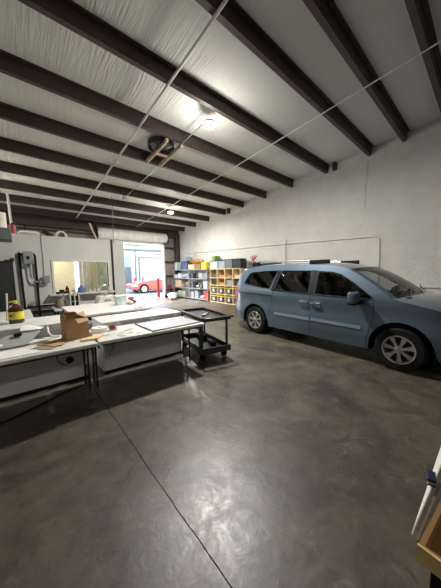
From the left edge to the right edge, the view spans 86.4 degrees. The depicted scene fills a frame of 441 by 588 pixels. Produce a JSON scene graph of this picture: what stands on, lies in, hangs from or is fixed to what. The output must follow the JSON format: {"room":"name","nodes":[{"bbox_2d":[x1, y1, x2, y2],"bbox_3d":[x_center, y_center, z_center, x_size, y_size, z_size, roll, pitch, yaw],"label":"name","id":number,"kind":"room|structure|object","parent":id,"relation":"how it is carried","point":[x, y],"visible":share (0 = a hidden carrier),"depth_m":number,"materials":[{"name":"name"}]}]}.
{"room":"garage workshop","nodes":[
{"label":"garage workshop","id":0,"kind":"room"},
{"bbox_2d":[0,233,125,323],"bbox_3d":[-6.920,-0.250,6.304,7.680,2.570,2.600,-6,7,-41],"label":"wall partition","id":1,"kind":"structure","parent":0,"point":[54,247],"depth_m":6.50,"materials":[{"name":"paint"}]},
{"bbox_2d":[17,251,54,316],"bbox_3d":[-4.666,-0.214,6.373,1.144,1.820,0.190,-6,7,-41],"label":"rack","id":2,"kind":"object","parent":1,"relation":"attached to","point":[27,255],"visible":0.91,"depth_m":6.16,"materials":[{"name":"metal"}]},
{"bbox_2d":[40,235,44,274],"bbox_3d":[-4.800,-1.014,6.347,0.026,1.120,0.026,-6,7,-41],"label":"trim","id":3,"kind":"structure","parent":1,"relation":"attached to","point":[40,235],"depth_m":6.33,"materials":[{"name":"silver metal"}]},
{"bbox_2d":[110,240,114,294],"bbox_3d":[-3.449,-0.436,7.583,0.055,2.590,0.029,-6,7,-41],"label":"trim","id":4,"kind":"structure","parent":1,"relation":"attached to","point":[111,244],"depth_m":7.53,"materials":[{"name":"metal"}]},
{"bbox_2d":[53,262,101,291],"bbox_3d":[-6.953,-0.253,6.341,7.680,2.570,2.500,-6,7,-41],"label":"wall","id":5,"kind":"structure","parent":0,"point":[64,273],"depth_m":8.87,"materials":[{"name":"paint"}]},
{"bbox_2d":[74,262,79,290],"bbox_3d":[-5.241,-0.762,8.562,0.120,1.300,0.040,-6,7,-41],"label":"light strip","id":6,"kind":"object","parent":5,"relation":"attached to","point":[75,263],"visible":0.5,"depth_m":8.55,"materials":[{"name":"plastic"}]},
{"bbox_2d":[49,260,114,295],"bbox_3d":[-4.075,-0.506,6.954,1.670,0.990,0.360,-6,7,-41],"label":"window","id":7,"kind":"structure","parent":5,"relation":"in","point":[81,261],"depth_m":6.96,"materials":[{"name":"white paint"}]},
{"bbox_2d":[77,284,86,292],"bbox_3d":[-4.070,-0.170,6.877,0.207,0.255,0.198,-1,6,1],"label":"jug","id":8,"kind":"object","parent":7,"relation":"on","point":[81,289],"visible":0.97,"depth_m":6.82,"materials":[{"name":"plastic"}]},
{"bbox_2d":[78,262,92,291],"bbox_3d":[-5.061,-0.642,8.851,0.438,1.800,0.068,-6,7,-41],"label":"curtain","id":9,"kind":"object","parent":5,"relation":"hanging from","point":[87,266],"visible":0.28,"depth_m":8.85,"materials":[{"name":"fabric"}]},
{"bbox_2d":[96,262,107,289],"bbox_3d":[-4.416,-0.693,8.753,0.320,1.100,0.030,-6,7,-41],"label":"poster","id":10,"kind":"object","parent":5,"relation":"attached to","point":[101,266],"visible":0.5,"depth_m":8.74,"materials":[{"name":"paper"}]},
{"bbox_2d":[7,224,175,296],"bbox_3d":[-7.686,-1.579,10.599,13.150,4.400,0.120,-6,7,-41],"label":"wall","id":11,"kind":"structure","parent":0,"point":[169,253],"depth_m":14.29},
{"bbox_2d":[7,226,93,234],"bbox_3d":[-9.284,-2.650,8.951,8.150,0.080,0.109,-6,7,-41],"label":"trim","id":12,"kind":"structure","parent":11,"relation":"attached to","point":[27,228],"depth_m":10.47,"materials":[{"name":"brown metal"}]},
{"bbox_2d":[6,216,174,238],"bbox_3d":[-7.566,-3.064,10.252,12.500,0.270,0.330,-6,7,-41],"label":"ceiling beam","id":13,"kind":"structure","parent":11,"relation":"attached to","point":[16,220],"depth_m":10.41,"materials":[{"name":"brown metal"}]},
{"bbox_2d":[94,225,168,244],"bbox_3d":[-4.634,-3.106,12.645,3.790,0.690,0.620,-6,7,-41],"label":"roller door","id":14,"kind":"structure","parent":11,"relation":"in","point":[127,236],"depth_m":12.41,"materials":[{"name":"metal"}]},
{"bbox_2d":[162,244,165,296],"bbox_3d":[-3.402,-1.393,14.206,0.090,3.200,0.139,-6,7,-41],"label":"trim","id":15,"kind":"structure","parent":11,"relation":"attached to","point":[163,245],"depth_m":14.15,"materials":[{"name":"white paint"}]},
{"bbox_2d":[0,297,440,587],"bbox_3d":[-1.177,1.315,3.680,13.450,0.200,19.500,-6,7,-41],"label":"floor","id":16,"kind":"structure","parent":0,"point":[284,458],"depth_m":1.83,"materials":[{"name":"concrete"}]},
{"bbox_2d":[0,261,16,311],"bbox_3d":[-5.449,0.185,5.336,1.240,1.850,0.645,-6,7,-41],"label":"tall cabinet","id":17,"kind":"object","parent":16,"relation":"on","point":[7,281],"visible":0.5,"depth_m":5.38,"materials":[{"name":"black metal"}]},
{"bbox_2d":[0,309,33,320],"bbox_3d":[-4.159,0.833,3.920,1.650,0.800,1.550,-6,7,-41],"label":"worktable","id":18,"kind":"object","parent":16,"relation":"on","point":[27,313],"visible":0.3,"depth_m":4.29,"materials":[{"name":"metal"}]},
{"bbox_2d":[0,384,82,423],"bbox_3d":[-2.195,1.317,2.701,0.166,0.016,1.245,3,7,34],"label":"cable","id":19,"kind":"object","parent":16,"relation":"on","point":[82,384],"visible":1,"depth_m":2.77,"materials":[{"name":"rubber"}]},
{"bbox_2d":[0,315,87,401],"bbox_3d":[-3.185,0.883,2.845,2.620,0.880,0.770,-6,7,-41],"label":"bench","id":20,"kind":"object","parent":16,"relation":"on","point":[19,380],"visible":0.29,"depth_m":3.12,"materials":[{"name":"white laminate"}]},
{"bbox_2d":[5,293,7,321],"bbox_3d":[-2.997,0.193,3.299,0.022,0.402,0.058,-2,6,-7],"label":"stick","id":21,"kind":"object","parent":20,"relation":"on","point":[6,294],"visible":0.92,"depth_m":3.29,"materials":[{"name":"white paint"}]},
{"bbox_2d":[7,300,24,323],"bbox_3d":[-2.819,0.240,3.237,0.172,0.312,0.176,-6,7,-41],"label":"bottle","id":22,"kind":"object","parent":20,"relation":"on","point":[15,312],"visible":1,"depth_m":3.19,"materials":[{"name":"plastic"}]},
{"bbox_2d":[0,335,97,389],"bbox_3d":[-2.348,0.967,2.454,1.815,0.766,0.750,-6,7,-41],"label":"folding table","id":23,"kind":"object","parent":16,"relation":"on","point":[73,346],"depth_m":2.60,"materials":[{"name":"white plastic"}]},
{"bbox_2d":[0,347,38,359],"bbox_3d":[-2.117,0.607,2.380,0.440,0.004,0.280,-6,7,-41],"label":"sheet","id":24,"kind":"object","parent":23,"relation":"on","point":[25,351],"visible":1,"depth_m":2.41,"materials":[{"name":"paper"}]},
{"bbox_2d":[0,330,40,348],"bbox_3d":[-2.337,0.527,2.656,0.262,0.086,0.554,4,7,42],"label":"sheet","id":25,"kind":"object","parent":23,"relation":"on","point":[9,341],"visible":1,"depth_m":2.67,"materials":[{"name":"paper"}]},
{"bbox_2d":[20,324,43,330],"bbox_3d":[-2.365,0.411,2.947,0.241,0.071,0.121,-6,7,-41],"label":"sheet","id":26,"kind":"object","parent":23,"relation":"on","point":[23,327],"visible":1,"depth_m":2.92,"materials":[{"name":"paper"}]},
{"bbox_2d":[32,345,57,349],"bbox_3d":[-1.896,0.582,2.597,0.238,0.004,0.282,1,6,21],"label":"board","id":27,"kind":"object","parent":23,"relation":"on","point":[42,347],"visible":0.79,"depth_m":2.56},
{"bbox_2d":[36,338,67,346],"bbox_3d":[-1.894,0.565,2.713,0.296,0.006,0.275,2,6,30],"label":"cardboard sheet","id":28,"kind":"object","parent":23,"relation":"on","point":[58,342],"visible":1,"depth_m":2.69,"materials":[{"name":"cardboard"}]},
{"bbox_2d":[46,327,59,336],"bbox_3d":[-2.142,0.485,2.981,0.173,0.128,0.076,0,6,5],"label":"white curl","id":29,"kind":"object","parent":23,"relation":"on","point":[47,328],"visible":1,"depth_m":2.97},
{"bbox_2d":[60,311,88,340],"bbox_3d":[-1.809,0.385,2.939,0.242,0.330,0.267,4,7,41],"label":"cardboard box","id":30,"kind":"object","parent":23,"relation":"on","point":[74,325],"visible":0.9,"depth_m":2.89,"materials":[{"name":"cardboard"}]},
{"bbox_2d":[80,334,103,341],"bbox_3d":[-1.554,0.539,2.892,0.128,0.018,0.312,0,6,12],"label":"envelope","id":31,"kind":"object","parent":23,"relation":"on","point":[95,337],"visible":1,"depth_m":2.85,"materials":[{"name":"paper"}]},
{"bbox_2d":[51,303,93,314],"bbox_3d":[-3.449,0.636,6.328,1.700,0.700,0.750,-6,7,-41],"label":"worktable","id":32,"kind":"object","parent":16,"relation":"on","point":[55,309],"visible":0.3,"depth_m":5.71,"materials":[{"name":"white plastic"}]},
{"bbox_2d":[55,293,68,307],"bbox_3d":[-3.937,0.157,5.825,0.300,0.367,0.300,-6,7,-41],"label":"bag","id":33,"kind":"object","parent":32,"relation":"on","point":[61,301],"visible":0.91,"depth_m":5.75,"materials":[{"name":"paper"}]},
{"bbox_2d":[68,292,79,305],"bbox_3d":[-3.631,0.144,5.839,0.200,0.380,0.160,-6,7,-41],"label":"rack","id":34,"kind":"object","parent":32,"relation":"on","point":[75,298],"visible":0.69,"depth_m":5.79,"materials":[{"name":"metal"}]},
{"bbox_2d":[94,285,113,303],"bbox_3d":[-3.161,-0.001,6.489,0.532,0.528,0.406,-6,7,-41],"label":"machine","id":35,"kind":"object","parent":32,"relation":"on","point":[103,298],"visible":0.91,"depth_m":6.37,"materials":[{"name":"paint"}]},
{"bbox_2d":[61,302,151,319],"bbox_3d":[-2.522,0.684,5.192,1.420,0.800,1.580,-6,7,-41],"label":"worktable","id":36,"kind":"object","parent":16,"relation":"on","point":[99,309],"visible":0.46,"depth_m":4.90,"materials":[{"name":"white plastic"}]},
{"bbox_2d":[113,294,126,304],"bbox_3d":[-2.350,0.138,5.497,0.240,0.222,0.260,-6,7,-41],"label":"tub","id":37,"kind":"object","parent":36,"relation":"on","point":[118,299],"visible":1,"depth_m":5.41,"materials":[{"name":"white paint"}]},
{"bbox_2d":[91,308,181,373],"bbox_3d":[-1.452,0.762,4.231,1.380,0.800,0.660,-6,7,-41],"label":"bench","id":38,"kind":"object","parent":16,"relation":"on","point":[125,355],"visible":0.71,"depth_m":3.95,"materials":[{"name":"white laminate"}]},
{"bbox_2d":[89,316,204,386],"bbox_3d":[-1.061,0.853,3.555,1.510,0.740,0.740,-5,7,-38],"label":"folding table","id":39,"kind":"object","parent":16,"relation":"on","point":[110,339],"visible":0.64,"depth_m":3.23,"materials":[{"name":"white plastic"}]},
{"bbox_2d":[91,326,107,332],"bbox_3d":[-1.670,0.488,3.243,0.210,0.060,0.210,-6,7,-41],"label":"plate stack","id":40,"kind":"object","parent":39,"relation":"on","point":[97,329],"visible":1,"depth_m":3.17,"materials":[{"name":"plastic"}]},
{"bbox_2d":[108,324,116,330],"bbox_3d":[-1.520,0.469,3.306,0.110,0.082,0.050,-6,7,-41],"label":"tape dispenser","id":41,"kind":"object","parent":39,"relation":"on","point":[112,327],"visible":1,"depth_m":3.29,"materials":[{"name":"white paint"}]},
{"bbox_2d":[135,317,199,331],"bbox_3d":[-0.816,0.453,3.697,0.837,0.013,0.652,-6,7,-41],"label":"sheet","id":42,"kind":"object","parent":39,"relation":"on","point":[158,325],"visible":1,"depth_m":3.63,"materials":[{"name":"paper"}]},
{"bbox_2d":[165,276,171,297],"bbox_3d":[-3.082,-0.455,14.214,0.600,1.317,0.230,-6,7,-41],"label":"hand truck","id":43,"kind":"object","parent":16,"relation":"on","point":[167,286],"visible":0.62,"depth_m":14.19,"materials":[{"name":"metal"}]},
{"bbox_2d":[173,268,209,301],"bbox_3d":[-1.581,-0.584,13.268,0.480,1.720,3.350,-6,7,-41],"label":"metal shelf","id":44,"kind":"object","parent":16,"relation":"on","point":[207,269],"visible":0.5,"depth_m":13.05,"materials":[{"name":"metal"}]},
{"bbox_2d":[175,279,185,286],"bbox_3d":[-2.414,-0.660,14.210,0.360,0.430,0.670,-6,7,-41],"label":"cardboard box","id":45,"kind":"object","parent":44,"relation":"on","point":[178,282],"visible":0.88,"depth_m":14.03,"materials":[{"name":"cardboard"}]},
{"bbox_2d":[181,261,191,269],"bbox_3d":[-1.945,-1.641,13.558,0.384,0.475,0.624,-6,7,-41],"label":"crate","id":46,"kind":"object","parent":44,"relation":"on","point":[184,264],"visible":0.76,"depth_m":13.36,"materials":[{"name":"plastic"}]},
{"bbox_2d":[182,256,191,260],"bbox_3d":[-1.951,-2.010,13.522,0.360,0.260,0.500,-6,7,-41],"label":"box","id":47,"kind":"object","parent":46,"relation":"on","point":[186,258],"visible":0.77,"depth_m":13.35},
{"bbox_2d":[190,282,197,287],"bbox_3d":[-1.473,-0.497,13.136,0.347,0.288,0.332,-6,7,-41],"label":"storage bin","id":48,"kind":"object","parent":44,"relation":"on","point":[192,284],"visible":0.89,"depth_m":13.02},
{"bbox_2d":[194,264,200,268],"bbox_3d":[-1.104,-1.472,12.611,0.360,0.300,0.550,-6,7,-41],"label":"carton","id":49,"kind":"object","parent":44,"relation":"on","point":[196,266],"visible":0.59,"depth_m":12.47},
{"bbox_2d":[190,259,203,263],"bbox_3d":[-1.305,-1.787,12.783,0.361,0.260,1.192,-6,7,-41],"label":"sack","id":50,"kind":"object","parent":49,"relation":"on","point":[195,261],"visible":0.99,"depth_m":12.58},
{"bbox_2d":[194,290,202,297],"bbox_3d":[-1.200,0.000,12.819,0.292,0.432,0.351,-6,7,-41],"label":"storage bin","id":51,"kind":"object","parent":44,"relation":"on","point":[198,293],"visible":0.9,"depth_m":12.70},
{"bbox_2d":[201,262,209,268],"bbox_3d":[-0.736,-1.476,12.187,0.360,0.380,0.430,-6,7,-41],"label":"box","id":52,"kind":"object","parent":44,"relation":"on","point":[204,265],"visible":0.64,"depth_m":12.02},
{"bbox_2d":[203,281,209,288],"bbox_3d":[-0.683,-0.480,12.165,0.285,0.420,0.372,-6,7,-41],"label":"storage bin","id":53,"kind":"object","parent":44,"relation":"on","point":[204,282],"visible":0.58,"depth_m":12.05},
{"bbox_2d":[203,272,209,278],"bbox_3d":[-0.692,-0.963,12.116,0.281,0.330,0.351,-6,7,-41],"label":"storage bin","id":54,"kind":"object","parent":44,"relation":"on","point":[204,273],"visible":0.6,"depth_m":12.01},
{"bbox_2d":[203,291,209,298],"bbox_3d":[-0.650,0.058,12.240,0.352,0.414,0.341,-6,7,-41],"label":"storage bin","id":55,"kind":"object","parent":44,"relation":"on","point":[205,292],"visible":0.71,"depth_m":12.10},
{"bbox_2d":[179,307,233,359],"bbox_3d":[-0.295,0.725,4.496,0.588,0.787,1.238,-4,6,-29],"label":"utility cart","id":56,"kind":"object","parent":16,"relation":"on","point":[201,346],"visible":0.84,"depth_m":4.29,"materials":[{"name":"metal"}]},
{"bbox_2d":[179,307,229,322],"bbox_3d":[-0.341,0.382,4.508,0.560,0.070,1.120,-4,6,-29],"label":"tray","id":57,"kind":"object","parent":56,"relation":"on","point":[194,313],"depth_m":4.51,"materials":[{"name":"plastic"}]},
{"bbox_2d":[181,332,230,355],"bbox_3d":[-0.333,0.924,4.561,0.560,0.100,1.120,-4,6,-29],"label":"tray","id":58,"kind":"object","parent":56,"relation":"on","point":[221,345],"depth_m":4.35,"materials":[{"name":"plastic"}]},
{"bbox_2d":[207,337,215,346],"bbox_3d":[-0.189,0.913,4.528,0.100,0.080,0.430,-3,6,-20],"label":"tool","id":59,"kind":"object","parent":56,"relation":"on","point":[210,341],"visible":1,"depth_m":4.39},
{"bbox_2d":[210,268,245,304],"bbox_3d":[0.352,-0.368,11.083,0.495,1.660,2.100,-6,7,-41],"label":"cubby","id":60,"kind":"object","parent":16,"relation":"on","point":[227,271],"visible":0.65,"depth_m":10.99,"materials":[{"name":"brown wood"}]},
{"bbox_2d":[210,260,217,268],"bbox_3d":[-0.199,-1.443,11.574,0.384,0.395,0.584,-6,7,-41],"label":"tote","id":61,"kind":"object","parent":60,"relation":"on","point":[213,264],"visible":0.71,"depth_m":11.42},
{"bbox_2d":[218,287,223,293],"bbox_3d":[0.171,-0.172,11.241,0.430,0.300,0.385,-6,7,-41],"label":"storage tote","id":62,"kind":"object","parent":60,"relation":"on","point":[221,289],"visible":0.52,"depth_m":11.10,"materials":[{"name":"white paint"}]},
{"bbox_2d":[218,295,224,302],"bbox_3d":[0.177,0.236,11.281,0.430,0.300,0.385,-6,7,-41],"label":"storage tote","id":63,"kind":"object","parent":60,"relation":"on","point":[221,298],"visible":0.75,"depth_m":11.12,"materials":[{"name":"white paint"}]},
{"bbox_2d":[218,260,225,268],"bbox_3d":[0.176,-1.406,11.147,0.384,0.395,0.484,-6,7,-41],"label":"tote","id":64,"kind":"object","parent":60,"relation":"on","point":[221,263],"visible":0.71,"depth_m":11.02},
{"bbox_2d":[225,259,232,267],"bbox_3d":[0.502,-1.385,10.775,0.384,0.415,0.454,-6,7,-41],"label":"tote","id":65,"kind":"object","parent":60,"relation":"on","point":[228,262],"visible":0.59,"depth_m":10.62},
{"bbox_2d":[226,287,231,294],"bbox_3d":[0.523,-0.138,10.840,0.430,0.300,0.378,-6,7,-41],"label":"storage tote","id":66,"kind":"object","parent":60,"relation":"on","point":[228,290],"visible":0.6,"depth_m":10.68,"materials":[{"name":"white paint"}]},
{"bbox_2d":[226,296,232,303],"bbox_3d":[0.529,0.270,10.880,0.430,0.300,0.378,-6,7,-41],"label":"storage tote","id":67,"kind":"object","parent":60,"relation":"on","point":[229,298],"visible":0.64,"depth_m":10.73,"materials":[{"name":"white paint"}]},
{"bbox_2d":[232,258,246,267],"bbox_3d":[0.841,-1.352,10.389,0.384,0.415,0.504,-6,7,-41],"label":"tote","id":68,"kind":"object","parent":60,"relation":"on","point":[240,262],"visible":0.84,"depth_m":10.22,"materials":[{"name":"plastic"}]},
{"bbox_2d":[236,259,440,371],"bbox_3d":[2.607,0.153,5.263,2.547,1.832,5.314,-4,7,-31],"label":"minivan","id":69,"kind":"object","parent":16,"relation":"on","point":[323,298],"visible":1,"depth_m":4.33,"materials":[{"name":"blue paint"}]},
{"bbox_2d":[347,291,359,303],"bbox_3d":[2.153,0.057,3.808,0.270,0.190,0.130,-6,8,-45],"label":"mirror","id":70,"kind":"object","parent":69,"relation":"on","point":[353,297],"depth_m":3.72,"materials":[{"name":"blue paint"}]},
{"bbox_2d":[393,285,403,290],"bbox_3d":[3.955,-0.107,5.212,0.270,0.190,0.130,-4,7,-31],"label":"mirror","id":71,"kind":"object","parent":69,"relation":"attached to","point":[399,288],"depth_m":5.12,"materials":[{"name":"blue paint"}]},
{"bbox_2d":[394,291,440,310],"bbox_3d":[3.682,0.173,3.727,1.930,0.320,1.070,-5,7,-38],"label":"hood","id":72,"kind":"object","parent":69,"relation":"attached to","point":[420,300],"depth_m":3.48,"materials":[{"name":"blue paint"}]},
{"bbox_2d":[416,500,440,587],"bbox_3d":[1.299,1.301,1.122,0.606,0.253,0.424,-5,7,-35],"label":"wooden crate","id":73,"kind":"object","parent":16,"relation":"on","point":[428,554],"visible":1,"depth_m":1.12,"materials":[{"name":"brown wood"}]},
{"bbox_2d":[411,447,440,542],"bbox_3d":[1.096,0.835,1.147,0.812,0.226,0.063,-5,7,-38],"label":"board","id":74,"kind":"object","parent":73,"relation":"on","point":[437,466],"visible":0.92,"depth_m":1.01,"materials":[{"name":"plastic"}]},
{"bbox_2d":[426,469,437,487],"bbox_3d":[0.968,0.840,1.077,0.037,0.055,0.121,5,8,45],"label":"clamp","id":75,"kind":"object","parent":74,"relation":"attached to","point":[431,476],"visible":0.99,"depth_m":1.04,"materials":[{"name":"blue plastic"}]},
{"bbox_2d":[0,0,440,226],"bbox_3d":[-1.268,-3.785,3.199,13.450,1.865,19.350,-6,7,-41],"label":"ceiling","id":76,"kind":"structure","parent":0,"point":[384,30],"depth_m":4.22,"materials":[{"name":"white metal"}]},
{"bbox_2d":[0,227,11,242],"bbox_3d":[-4.314,-2.068,3.704,1.370,2.340,0.500,-6,7,-41],"label":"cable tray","id":77,"kind":"object","parent":76,"relation":"hanging from","point":[5,233],"visible":1,"depth_m":4.03,"materials":[{"name":"metal"}]},
{"bbox_2d":[0,212,6,227],"bbox_3d":[-3.813,-1.272,4.037,0.200,0.270,0.200,-6,7,-41],"label":"paper roll","id":78,"kind":"object","parent":77,"relation":"on","point":[3,223],"visible":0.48,"depth_m":4.02,"materials":[{"name":"paper"}]},
{"bbox_2d":[203,119,215,128],"bbox_3d":[-0.226,-3.441,4.737,0.260,0.140,0.260,-6,7,-41],"label":"ceiling lamp","id":79,"kind":"object","parent":76,"relation":"attached to","point":[208,123],"visible":1,"depth_m":4.68,"materials":[{"name":"glass"}]},
{"bbox_2d":[332,161,336,170],"bbox_3d":[3.565,-3.998,7.328,0.138,0.265,0.100,-6,7,-41],"label":"clip","id":80,"kind":"object","parent":76,"relation":"attached to","point":[334,164],"visible":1,"depth_m":7.29,"materials":[{"name":"brown metal"}]},
{"bbox_2d":[180,131,440,294],"bbox_3d":[3.722,-2.232,7.649,0.250,5.942,19.450,-6,7,-41],"label":"wall","id":81,"kind":"structure","parent":0,"point":[300,214],"depth_m":7.01,"materials":[{"name":"white paint"}]},
{"bbox_2d":[0,210,177,233],"bbox_3d":[-7.447,-3.348,10.349,12.849,0.235,0.144,-6,7,-41],"label":"ceiling beam","id":82,"kind":"structure","parent":81,"relation":"attached to","point":[16,214],"depth_m":11.13,"materials":[{"name":"brown metal"}]},
{"bbox_2d":[0,203,184,230],"bbox_3d":[-6.954,-3.362,9.781,12.849,0.235,0.144,-6,7,-41],"label":"ceiling beam","id":83,"kind":"structure","parent":81,"relation":"attached to","point":[14,208],"depth_m":10.49,"materials":[{"name":"brown metal"}]},
{"bbox_2d":[0,193,196,226],"bbox_3d":[-6.198,-3.384,8.910,12.849,0.235,0.144,-6,7,-41],"label":"ceiling beam","id":84,"kind":"structure","parent":81,"relation":"attached to","point":[13,198],"depth_m":9.58,"materials":[{"name":"brown metal"}]},
{"bbox_2d":[0,179,209,221],"bbox_3d":[-5.409,-3.407,8.000,12.849,0.235,0.144,-6,7,-41],"label":"ceiling beam","id":85,"kind":"structure","parent":81,"relation":"attached to","point":[4,184],"depth_m":8.52,"materials":[{"name":"brown metal"}]},
{"bbox_2d":[0,160,225,214],"bbox_3d":[-4.587,-3.431,7.053,12.849,0.235,0.144,-6,7,-41],"label":"ceiling beam","id":86,"kind":"structure","parent":81,"relation":"attached to","point":[8,167],"depth_m":7.52,"materials":[{"name":"brown metal"}]},
{"bbox_2d":[0,136,244,207],"bbox_3d":[-3.805,-3.454,6.151,12.849,0.235,0.144,-6,7,-41],"label":"ceiling beam","id":87,"kind":"structure","parent":81,"relation":"attached to","point":[9,145],"depth_m":6.54,"materials":[{"name":"brown metal"}]},
{"bbox_2d":[0,102,266,198],"bbox_3d":[-2.996,-3.477,5.219,12.849,0.235,0.144,-6,7,-41],"label":"ceiling beam","id":88,"kind":"structure","parent":81,"relation":"attached to","point":[8,112],"depth_m":5.45,"materials":[{"name":"brown metal"}]},
{"bbox_2d":[137,40,440,226],"bbox_3d":[0.639,-3.641,6.455,0.026,1.300,15.302,-6,7,-41],"label":"conduit","id":89,"kind":"object","parent":88,"relation":"attached to","point":[435,44],"visible":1,"depth_m":4.70,"materials":[{"name":"metal"}]},
{"bbox_2d":[0,49,294,187],"bbox_3d":[-2.200,-3.500,4.302,12.849,0.235,0.144,-6,7,-41],"label":"beam","id":90,"kind":"structure","parent":81,"relation":"attached to","point":[11,65],"depth_m":4.45,"materials":[{"name":"brown metal"}]},
{"bbox_2d":[76,0,228,217],"bbox_3d":[-1.359,-3.432,4.450,0.044,1.285,14.904,-6,7,-40],"label":"conduit","id":91,"kind":"object","parent":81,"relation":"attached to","point":[224,2],"visible":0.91,"depth_m":3.76,"materials":[{"name":"metal"}]},
{"bbox_2d":[146,136,182,167],"bbox_3d":[-1.503,-3.494,5.745,0.645,0.251,1.124,-6,7,-41],"label":"ceiling fan","id":92,"kind":"object","parent":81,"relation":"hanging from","point":[160,141],"visible":1,"depth_m":5.63,"materials":[{"name":"metal"}]},
{"bbox_2d":[126,123,202,196],"bbox_3d":[-1.824,-3.473,6.539,0.024,0.403,4.552,-6,7,-41],"label":"conduit","id":93,"kind":"object","parent":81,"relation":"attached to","point":[202,123],"visible":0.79,"depth_m":5.84,"materials":[{"name":"silver metal"}]},
{"bbox_2d":[18,0,329,173],"bbox_3d":[-1.378,-3.524,3.355,12.849,0.235,0.144,-6,7,-41],"label":"beam","id":94,"kind":"structure","parent":81,"relation":"attached to","point":[67,13],"depth_m":3.63,"materials":[{"name":"brown metal"}]},
{"bbox_2d":[174,233,180,296],"bbox_3d":[-2.669,-1.773,14.622,0.295,3.855,0.205,-6,7,-41],"label":"column","id":95,"kind":"structure","parent":81,"relation":"attached to","point":[177,236],"depth_m":14.46,"materials":[{"name":"brown metal"}]},
{"bbox_2d":[258,205,258,261],"bbox_3d":[1.613,-1.577,9.954,0.004,4.250,0.016,-6,7,-41],"label":"trim","id":96,"kind":"structure","parent":81,"relation":"attached to","point":[258,205],"depth_m":9.86,"materials":[{"name":"white paint"}]},
{"bbox_2d":[187,236,379,283],"bbox_3d":[1.277,-1.004,10.363,0.036,2.238,9.817,-6,7,-41],"label":"conduit","id":97,"kind":"object","parent":81,"relation":"attached to","point":[366,236],"visible":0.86,"depth_m":7.58,"materials":[{"name":"metal"}]},
{"bbox_2d":[195,0,373,155],"bbox_3d":[-0.576,-3.547,2.431,12.849,0.235,0.144,-6,7,-41],"label":"beam","id":98,"kind":"structure","parent":81,"relation":"attached to","point":[233,17],"depth_m":3.73,"materials":[{"name":"brown metal"}]},
{"bbox_2d":[283,240,286,263],"bbox_3d":[2.454,-1.312,8.968,0.070,1.490,0.100,-6,7,-41],"label":"conduit","id":99,"kind":"object","parent":81,"relation":"attached to","point":[284,241],"visible":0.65,"depth_m":8.92,"materials":[{"name":"metal"}]},
{"bbox_2d":[178,117,440,234],"bbox_3d":[3.531,-3.975,7.466,0.015,1.902,19.050,-6,7,-41],"label":"trim","id":100,"kind":"structure","parent":81,"relation":"attached to","point":[434,126],"depth_m":7.12,"materials":[{"name":"metal"}]},
{"bbox_2d":[302,0,409,141],"bbox_3d":[-0.057,-3.562,1.832,12.849,0.235,0.144,-6,7,-41],"label":"beam","id":101,"kind":"structure","parent":81,"relation":"attached to","point":[326,13],"depth_m":3.72,"materials":[{"name":"brown metal"}]},
{"bbox_2d":[303,235,434,247],"bbox_3d":[4.113,-1.546,7.084,0.005,0.015,3.520,-6,7,-41],"label":"trim","id":102,"kind":"structure","parent":81,"relation":"attached to","point":[432,235],"depth_m":6.82,"materials":[{"name":"white paint"}]},
{"bbox_2d":[404,0,440,112],"bbox_3d":[0.463,-3.577,1.233,12.849,0.235,0.144,-6,7,-41],"label":"beam","id":103,"kind":"structure","parent":81,"relation":"attached to","point":[419,12],"depth_m":3.51,"materials":[{"name":"brown metal"}]},
{"bbox_2d":[416,285,440,287],"bbox_3d":[7.309,0.020,3.569,0.035,0.050,7.720,-6,7,-41],"label":"trim","id":104,"kind":"structure","parent":81,"relation":"attached to","point":[416,285],"depth_m":5.88,"materials":[{"name":"white paint"}]},
{"bbox_3d":[-6.976,-1.485,6.150,7.580,0.080,2.400,-6,7,-41],"label":"ceiling","id":105,"kind":"structure","parent":0,"visible":0},
{"bbox_2d":[0,188,11,224],"bbox_3d":[-6.255,-2.226,6.319,0.998,1.333,0.056,-6,7,-41],"label":"pipe","id":106,"kind":"object","parent":105,"relation":"on","point":[5,192],"visible":0.74,"depth_m":6.57,"materials":[{"name":"white paint"}]},
{"bbox_2d":[9,223,16,233],"bbox_3d":[-5.341,-1.679,6.036,0.140,0.280,0.140,-6,7,-41],"label":"can","id":107,"kind":"object","parent":105,"relation":"on","point":[12,226],"visible":0.76,"depth_m":6.00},
{"bbox_2d":[17,230,41,234],"bbox_3d":[-5.216,-1.651,6.415,0.540,0.140,0.540,-6,7,-41],"label":"cover","id":108,"kind":"object","parent":105,"relation":"on","point":[21,231],"visible":0.56,"depth_m":6.22,"materials":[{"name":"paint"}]},
{"bbox_2d":[41,229,52,235],"bbox_3d":[-4.951,-1.719,6.708,0.247,0.182,0.400,-6,7,-41],"label":"board","id":109,"kind":"object","parent":105,"relation":"on","point":[44,232],"visible":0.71,"depth_m":6.60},
{"label":"outside","id":110,"kind":"structure","parent":0,"visible":0},
{"bbox_2d":[126,289,162,299],"bbox_3d":[-18.434,-1.217,32.501,75.000,0.220,46.830,-6,7,-41],"label":"ground","id":111,"kind":"structure","parent":110,"point":[130,293],"depth_m":16.66,"materials":[{"name":"concrete"}]},
{"bbox_2d":[123,243,161,283],"bbox_3d":[-10.110,-4.119,27.949,40.000,6.200,8.250,-6,7,-41],"label":"warehouse","id":112,"kind":"structure","parent":111,"relation":"on","point":[140,260],"depth_m":24.41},
{"bbox_2d":[140,258,161,279],"bbox_3d":[-7.025,-2.335,25.563,3.550,3.025,0.060,-6,7,-41],"label":"roller shutter","id":113,"kind":"object","parent":112,"relation":"hanging from","point":[149,267],"depth_m":25.04,"materials":[{"name":"metal"}]},
{"bbox_2d":[126,274,162,292],"bbox_3d":[-5.157,-0.931,19.186,4.600,1.420,1.720,-6,7,-41],"label":"car","id":114,"kind":"object","parent":111,"relation":"on","point":[150,283],"visible":0.49,"depth_m":17.98,"materials":[{"name":"red paint"}]},
{"bbox_2d":[157,278,159,296],"bbox_3d":[-3.921,-0.412,14.861,0.170,1.195,0.169,-6,7,-41],"label":"bollard","id":115,"kind":"object","parent":111,"relation":"on","point":[158,279],"visible":0.98,"depth_m":14.81,"materials":[{"name":"metal"}]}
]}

